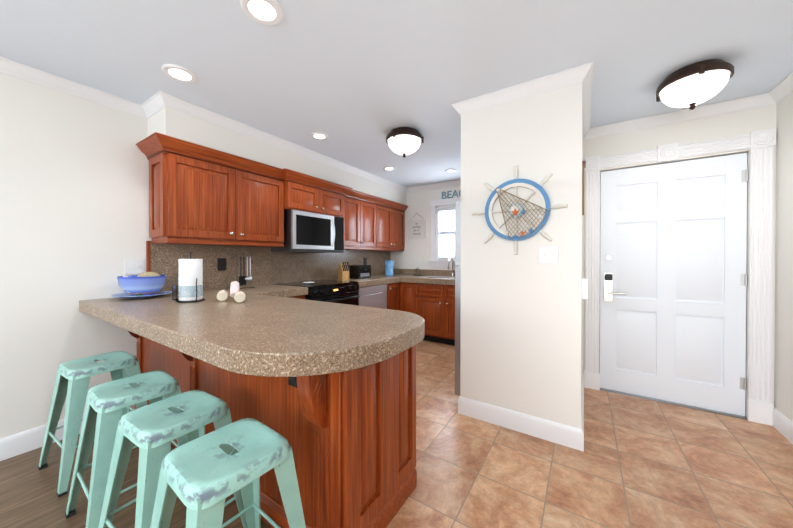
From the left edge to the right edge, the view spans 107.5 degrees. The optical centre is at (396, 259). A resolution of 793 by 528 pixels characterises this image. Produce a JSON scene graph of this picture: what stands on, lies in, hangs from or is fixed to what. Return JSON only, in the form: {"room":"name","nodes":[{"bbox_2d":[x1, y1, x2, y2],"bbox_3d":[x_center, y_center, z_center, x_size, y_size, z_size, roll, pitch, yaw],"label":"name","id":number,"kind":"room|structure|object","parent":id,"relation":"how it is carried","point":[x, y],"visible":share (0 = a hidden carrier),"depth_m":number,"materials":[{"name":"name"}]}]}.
{"room":"kitchen","nodes":[
{"label":"kitchen","id":0,"kind":"room"},
{"bbox_2d":[0,72,151,438],"bbox_3d":[-2.250,0.005,2.120,0.100,2.440,7.850,0,0,33],"label":"wall","id":1,"kind":"structure","parent":0,"point":[74,200],"depth_m":1.97,"materials":[{"name":"white paint"}]},
{"bbox_2d":[0,413,83,460],"bbox_3d":[-3.184,1.169,0.577,0.016,0.132,3.970,0,0,33],"label":"baseboard","id":2,"kind":"structure","parent":1,"relation":"attached to","point":[33,438],"depth_m":1.85,"materials":[{"name":"white wood"}]},
{"bbox_2d":[0,56,143,117],"bbox_3d":[-3.116,-1.168,0.630,0.056,0.073,4.100,0,0,33],"label":"crown molding","id":3,"kind":"structure","parent":1,"relation":"attached to","point":[7,66],"depth_m":1.97,"materials":[{"name":"white wood"}]},
{"bbox_2d":[124,259,143,274],"bbox_3d":[-2.067,0.059,2.296,0.016,0.120,0.120,0,0,33],"label":"switch plate","id":4,"kind":"object","parent":1,"relation":"attached to","point":[133,266],"visible":0.92,"depth_m":2.29,"materials":[{"name":"white plastic"}]},
{"bbox_2d":[140,96,162,118],"bbox_3d":[-1.865,-1.178,2.229,0.300,0.073,0.056,0,0,33],"label":"crown molding","id":5,"kind":"structure","parent":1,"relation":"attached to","point":[146,110],"depth_m":2.27,"materials":[{"name":"white wood"}]},
{"bbox_2d":[146,241,389,290],"bbox_3d":[-1.070,0.060,3.824,0.025,0.437,3.502,0,0,33],"label":"backsplash","id":6,"kind":"structure","parent":1,"relation":"attached to","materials":[{"name":"stone"}]},
{"bbox_2d":[0,434,270,527],"bbox_3d":[-2.296,1.254,0.014,2.320,0.030,4.250,0,0,33],"label":"floor","id":7,"kind":"structure","parent":0,"point":[29,498],"depth_m":1.49,"materials":[{"name":"brown wood"}]},
{"bbox_2d":[38,351,146,497],"bbox_3d":[-1.818,0.921,1.782,0.420,0.610,0.420,0,0,30],"label":"stool","id":8,"kind":"object","parent":7,"relation":"on","point":[72,381],"visible":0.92,"depth_m":1.69,"materials":[{"name":"paint"}]},
{"bbox_2d":[65,370,187,527],"bbox_3d":[-1.298,0.923,1.445,0.420,0.610,0.420,0,0,35],"label":"stool","id":9,"kind":"object","parent":7,"relation":"on","point":[107,403],"visible":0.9,"depth_m":1.35,"materials":[{"name":"paint"}]},
{"bbox_2d":[98,390,247,527],"bbox_3d":[-0.914,0.925,1.209,0.420,0.610,0.420,0,0,31],"label":"stool","id":10,"kind":"object","parent":7,"relation":"on","point":[152,431],"visible":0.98,"depth_m":1.14,"materials":[{"name":"paint"}]},
{"bbox_2d":[150,418,305,527],"bbox_3d":[-0.554,0.927,0.964,0.420,0.610,0.420,0,0,36],"label":"stool","id":11,"kind":"object","parent":7,"relation":"on","point":[203,477],"visible":1,"depth_m":0.93,"materials":[{"name":"paint"}]},
{"bbox_2d":[0,0,792,187],"bbox_3d":[-0.457,-1.237,0.953,4.370,0.060,7.850,0,0,33],"label":"ceiling","id":12,"kind":"structure","parent":0,"point":[356,81],"depth_m":1.72,"materials":[{"name":"white paint"}]},
{"bbox_2d":[161,64,197,82],"bbox_3d":[-1.412,-1.207,1.898,0.190,0.011,0.190,0,0,33],"label":"recessed light","id":13,"kind":"object","parent":12,"relation":"in","point":[179,73],"visible":1,"depth_m":1.89,"materials":[{"name":"white"}]},
{"bbox_2d":[240,0,282,24],"bbox_3d":[-0.648,-1.204,1.404,0.190,0.011,0.190,0,0,33],"label":"recessed light","id":14,"kind":"object","parent":12,"relation":"in","point":[267,12],"visible":1,"depth_m":1.41,"materials":[{"name":"white"}]},
{"bbox_2d":[148,106,405,205],"bbox_3d":[-0.927,-1.076,3.735,0.360,0.300,3.490,0,0,33],"label":"soffit","id":15,"kind":"structure","parent":12,"relation":"attached to","point":[168,121],"depth_m":2.73,"materials":[{"name":"white paint"}]},
{"bbox_2d":[152,91,407,192],"bbox_3d":[-0.768,-1.187,3.598,0.056,0.073,3.546,0,0,33],"label":"crown molding","id":16,"kind":"structure","parent":15,"relation":"attached to","point":[160,100],"depth_m":2.73,"materials":[{"name":"white wood"}]},
{"bbox_2d":[311,132,327,139],"bbox_3d":[-0.760,-1.214,2.869,0.168,0.011,0.168,0,0,33],"label":"recessed light","id":17,"kind":"object","parent":12,"relation":"in","point":[319,135],"visible":1,"depth_m":2.85,"materials":[{"name":"white"}]},
{"bbox_2d":[383,166,395,170],"bbox_3d":[-0.095,-1.221,3.916,0.168,0.011,0.168,0,0,33],"label":"recessed light","id":18,"kind":"object","parent":12,"relation":"in","point":[389,168],"visible":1,"depth_m":3.91,"materials":[{"name":"white"}]},
{"bbox_2d":[386,127,423,157],"bbox_3d":[0.073,-1.101,2.815,0.356,0.235,0.364,0,0,33],"label":"kitchen ceiling light","id":19,"kind":"object","parent":12,"relation":"attached to","point":[404,141],"visible":1,"depth_m":2.71,"materials":[{"name":"white glass"}]},
{"bbox_2d":[656,59,733,109],"bbox_3d":[1.933,-1.095,1.897,0.356,0.235,0.364,0,0,33],"label":"ceiling light","id":20,"kind":"object","parent":12,"relation":"attached to","point":[690,86],"visible":1,"depth_m":1.81,"materials":[{"name":"white glass"}]},
{"bbox_2d":[390,185,460,269],"bbox_3d":[1.105,-0.011,4.565,2.880,2.440,0.100,0,0,33],"label":"wall","id":21,"kind":"structure","parent":0,"point":[418,202],"depth_m":4.96,"materials":[{"name":"white paint"}]},
{"bbox_2d":[408,213,425,238],"bbox_3d":[0.347,-0.573,4.981,0.330,0.447,0.015,0,0,33],"label":"sign","id":22,"kind":"object","parent":21,"relation":"attached to","point":[421,226],"visible":1,"depth_m":4.97,"materials":[{"name":"white"}]},
{"bbox_2d":[408,180,460,191],"bbox_3d":[1.239,-1.193,4.377,2.460,0.073,0.056,0,0,33],"label":"crown molding","id":23,"kind":"structure","parent":21,"relation":"attached to","point":[458,182],"depth_m":4.76,"materials":[{"name":"white wood"}]},
{"bbox_2d":[429,197,460,266],"bbox_3d":[1.009,-0.422,4.588,1.050,1.100,0.140,0,0,33],"label":"window","id":24,"kind":"structure","parent":21,"relation":"in","point":[436,260],"depth_m":4.78,"materials":[{"name":"white wood"}]},
{"bbox_2d":[438,207,454,256],"bbox_3d":[1.012,-0.433,4.593,0.750,0.796,0.030,0,0,33],"label":"window blinds","id":25,"kind":"object","parent":24,"relation":"attached to","point":[446,209],"visible":0.4,"depth_m":4.72,"materials":[{"name":"white plastic"}]},
{"bbox_2d":[442,190,460,198],"bbox_3d":[0.954,-1.034,4.582,0.513,0.119,0.016,0,0,33],"label":"sign","id":26,"kind":"object","parent":21,"relation":"attached to","point":[448,194],"visible":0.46,"depth_m":4.65,"materials":[{"name":"blue"}]},
{"bbox_2d":[460,81,581,428],"bbox_3d":[0.881,0.005,2.138,0.810,2.440,0.120,0,0,33],"label":"wall","id":27,"kind":"structure","parent":0,"point":[520,332],"depth_m":2.05,"materials":[{"name":"white paint"}]},
{"bbox_2d":[451,64,583,115],"bbox_3d":[0.811,-1.177,2.076,0.861,0.073,0.066,0,0,33],"label":"crown molding","id":28,"kind":"structure","parent":27,"relation":"attached to","point":[573,75],"depth_m":2.02,"materials":[{"name":"white wood"}]},
{"bbox_2d":[472,165,567,254],"bbox_3d":[0.843,-0.350,2.058,0.636,0.636,0.053,0,0,33],"label":"wheel","id":29,"kind":"object","parent":27,"relation":"attached to","point":[516,209],"visible":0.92,"depth_m":2.05,"materials":[{"name":"white"}]},
{"bbox_2d":[458,396,583,451],"bbox_3d":[0.835,1.159,2.094,0.821,0.132,0.016,0,0,33],"label":"baseboard","id":30,"kind":"structure","parent":27,"relation":"attached to","point":[565,435],"depth_m":2.04,"materials":[{"name":"white wood"}]},
{"bbox_2d":[538,246,558,263],"bbox_3d":[1.024,-0.029,1.963,0.120,0.120,0.016,0,0,33],"label":"light switch","id":31,"kind":"object","parent":27,"relation":"attached to","point":[548,254],"visible":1,"depth_m":1.96,"materials":[{"name":"white plastic"}]},
{"bbox_2d":[581,91,582,400],"bbox_3d":[1.798,0.000,2.896,0.095,2.440,2.150,0,0,33],"label":"wall","id":32,"kind":"structure","parent":0,"point":[582,249],"depth_m":2.15,"materials":[{"name":"white paint"}]},
{"bbox_2d":[581,372,583,423],"bbox_3d":[1.490,1.158,2.326,0.016,0.132,1.116,0,0,33],"label":"baseboard","id":33,"kind":"structure","parent":32,"relation":"attached to","point":[582,402],"depth_m":2.22,"materials":[{"name":"white wood"}]},
{"bbox_2d":[582,161,587,298],"bbox_3d":[1.247,-0.189,1.923,0.034,0.890,0.120,0,0,33],"label":"decor","id":34,"kind":"object","parent":32,"relation":"attached to","point":[584,288],"visible":1,"depth_m":1.88,"materials":[{"name":"brown"}]},
{"bbox_2d":[580,62,592,138],"bbox_3d":[1.477,-1.178,2.253,0.056,0.073,1.086,0,0,33],"label":"crown molding","id":35,"kind":"structure","parent":32,"relation":"attached to","point":[588,67],"depth_m":2.12,"materials":[{"name":"white wood"}]},
{"bbox_2d":[386,340,792,527],"bbox_3d":[-0.457,1.248,0.969,4.370,0.030,7.850,0,0,33],"label":"floor","id":36,"kind":"structure","parent":0,"point":[640,463],"depth_m":1.70,"materials":[{"name":"beige tile"}]},
{"bbox_2d":[79,132,454,527],"bbox_3d":[-0.185,0.150,3.029,2.377,2.137,3.877,0,0,33],"label":"kitchen cabinets","id":37,"kind":"object","parent":36,"relation":"on","point":[319,374],"visible":0.94,"depth_m":1.70,"materials":[{"name":"brown wood"}]},
{"bbox_2d":[111,291,171,298],"bbox_3d":[-1.916,0.273,2.197,0.350,0.030,0.350,0,0,33],"label":"plate","id":38,"kind":"object","parent":37,"relation":"on","point":[127,295],"visible":0.75,"depth_m":2.15,"materials":[{"name":"blue ceramic"}]},
{"bbox_2d":[117,275,166,295],"bbox_3d":[-1.916,0.201,2.197,0.284,0.150,0.284,0,0,33],"label":"bowl","id":39,"kind":"object","parent":38,"relation":"on","point":[133,285],"visible":0.81,"depth_m":2.11,"materials":[{"name":"ceramic"}]},
{"bbox_2d":[137,272,159,276],"bbox_3d":[-1.902,0.156,2.236,0.150,0.120,0.150,0,0,33],"label":"ball","id":40,"kind":"object","parent":39,"relation":"in","point":[147,274],"visible":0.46,"depth_m":2.20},
{"bbox_2d":[172,277,178,299],"bbox_3d":[-1.559,0.194,2.086,0.060,0.190,0.060,0,0,33],"label":"caddy","id":41,"kind":"object","parent":37,"relation":"on","point":[175,291],"visible":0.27,"depth_m":2.06,"materials":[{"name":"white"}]},
{"bbox_2d":[176,252,204,302],"bbox_3d":[-1.414,0.118,2.003,0.175,0.343,0.163,0,0,33],"label":"paper towel holder","id":42,"kind":"object","parent":37,"relation":"on","point":[190,280],"visible":0.98,"depth_m":1.95,"materials":[{"name":"black"}]},
{"bbox_2d":[218,258,225,270],"bbox_3d":[-1.699,0.050,2.830,0.009,0.120,0.075,0,0,33],"label":"outlet","id":43,"kind":"object","parent":37,"relation":"attached to","point":[221,261],"depth_m":2.83,"materials":[{"name":"black plastic"}]},
{"bbox_2d":[217,281,245,302],"bbox_3d":[-1.145,0.222,2.016,0.303,0.133,0.142,0,0,33],"label":"rolled towels","id":44,"kind":"object","parent":37,"relation":"on","point":[237,295],"visible":0.98,"depth_m":1.99,"materials":[{"name":"beige fabric"}]},
{"bbox_2d":[236,255,254,288],"bbox_3d":[-1.495,0.119,2.865,0.100,0.330,0.150,0,0,33],"label":"stand","id":45,"kind":"object","parent":37,"relation":"on","point":[243,279],"visible":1,"depth_m":2.85,"materials":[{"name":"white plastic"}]},
{"bbox_2d":[79,269,454,376],"bbox_3d":[-0.185,0.271,3.029,2.377,0.175,3.877,0,0,33],"label":"countertop","id":46,"kind":"structure","parent":37,"relation":"on","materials":[{"name":"stone"}]},
{"bbox_2d":[288,377,297,387],"bbox_3d":[-0.446,0.496,1.267,0.075,0.120,0.009,0,0,33],"label":"outlet","id":47,"kind":"object","parent":37,"relation":"attached to","point":[292,381],"depth_m":1.27,"materials":[{"name":"black plastic"}]},
{"bbox_2d":[270,209,343,252],"bbox_3d":[-1.034,-0.307,3.481,0.457,0.445,0.770,0,0,33],"label":"microwave","id":48,"kind":"object","parent":37,"relation":"in","point":[305,231],"depth_m":3.28,"materials":[{"name":"silver metal"}]},
{"bbox_2d":[275,279,359,305],"bbox_3d":[-0.909,0.747,3.437,0.667,0.939,0.778,0,0,33],"label":"range","id":49,"kind":"object","parent":37,"relation":"in","point":[334,291],"depth_m":3.33,"materials":[{"name":"black metal"}]},
{"bbox_2d":[338,262,349,279],"bbox_3d":[-0.708,0.156,3.944,0.100,0.242,0.212,0,0,-32],"label":"knife block","id":50,"kind":"object","parent":37,"relation":"on","point":[343,270],"visible":1,"depth_m":3.90,"materials":[{"name":"brown wood"}]},
{"bbox_2d":[349,265,370,278],"bbox_3d":[-0.514,0.179,4.184,0.185,0.192,0.280,0,0,33],"label":"toaster","id":51,"kind":"object","parent":37,"relation":"on","point":[359,271],"visible":1,"depth_m":4.09,"materials":[{"name":"black metal"}]},
{"bbox_2d":[358,284,386,308],"bbox_3d":[-0.548,0.783,4.068,0.588,0.858,0.620,0,0,33],"label":"dishwasher","id":52,"kind":"object","parent":37,"relation":"in","point":[371,295],"depth_m":3.90,"materials":[{"name":"silver metal"}]},
{"bbox_2d":[385,261,393,275],"bbox_3d":[-0.117,0.146,4.737,0.160,0.250,0.160,0,0,33],"label":"lantern","id":53,"kind":"object","parent":37,"relation":"on","point":[389,268],"visible":1,"depth_m":4.68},
{"bbox_2d":[455,201,460,395],"bbox_3d":[1.060,0.361,2.661,0.855,1.720,0.900,0,0,33],"label":"refrigerator","id":54,"kind":"object","parent":36,"relation":"on","point":[457,285],"depth_m":2.47,"materials":[{"name":"silver metal"}]},
{"bbox_2d":[599,329,599,372],"bbox_3d":[2.350,0.197,2.559,0.930,2.050,0.020,0,0,33],"label":"wall","id":55,"kind":"structure","parent":0,"point":[599,350],"depth_m":2.81,"materials":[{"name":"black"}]},
{"bbox_2d":[582,104,776,416],"bbox_3d":[2.320,0.002,2.517,1.195,2.440,0.120,0,0,33],"label":"wall","id":56,"kind":"structure","parent":0,"point":[732,124],"depth_m":2.36,"materials":[{"name":"white paint"}]},
{"bbox_2d":[600,153,747,415],"bbox_3d":[2.298,0.197,2.476,0.923,2.028,0.106,0,0,33],"label":"entry door","id":57,"kind":"structure","parent":56,"relation":"in","point":[673,258],"depth_m":2.45,"materials":[{"name":"white wood"}]},
{"bbox_2d":[588,93,767,138],"bbox_3d":[2.248,-1.180,2.451,1.135,0.073,0.056,0,0,33],"label":"crown molding","id":58,"kind":"structure","parent":56,"relation":"attached to","point":[759,100],"depth_m":2.38,"materials":[{"name":"white wood"}]},
{"bbox_2d":[584,128,775,425],"bbox_3d":[2.307,0.129,2.492,1.170,2.187,0.137,0,0,33],"label":"door frame","id":59,"kind":"structure","parent":56,"relation":"attached to","point":[760,145],"depth_m":2.19,"materials":[{"name":"white painted wood"}]},
{"bbox_2d":[774,91,792,421],"bbox_3d":[1.050,0.023,-0.639,0.100,2.440,6.800,0,0,33],"label":"wall","id":60,"kind":"structure","parent":0,"point":[783,373],"depth_m":2.04,"materials":[{"name":"white paint"}]},
{"bbox_2d":[764,71,792,105],"bbox_3d":[0.979,-1.159,-0.613,0.056,0.073,6.580,0,0,33],"label":"crown molding","id":61,"kind":"structure","parent":60,"relation":"attached to","point":[785,87],"depth_m":2.03,"materials":[{"name":"white wood"}]},
{"bbox_2d":[772,408,792,443],"bbox_3d":[0.996,1.177,-0.609,0.016,0.132,6.580,0,0,33],"label":"baseboard","id":62,"kind":"structure","parent":60,"relation":"attached to","point":[781,423],"depth_m":2.02,"materials":[{"name":"white wood"}]},
{"label":"outside","id":63,"kind":"structure","parent":0,"visible":0},
{"bbox_2d":[440,210,454,255],"bbox_3d":[1.077,-0.427,4.693,1.430,1.490,0.010,0,0,33],"label":"window","id":64,"kind":"structure","parent":63,"point":[447,234],"depth_m":4.83,"materials":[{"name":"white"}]}
]}

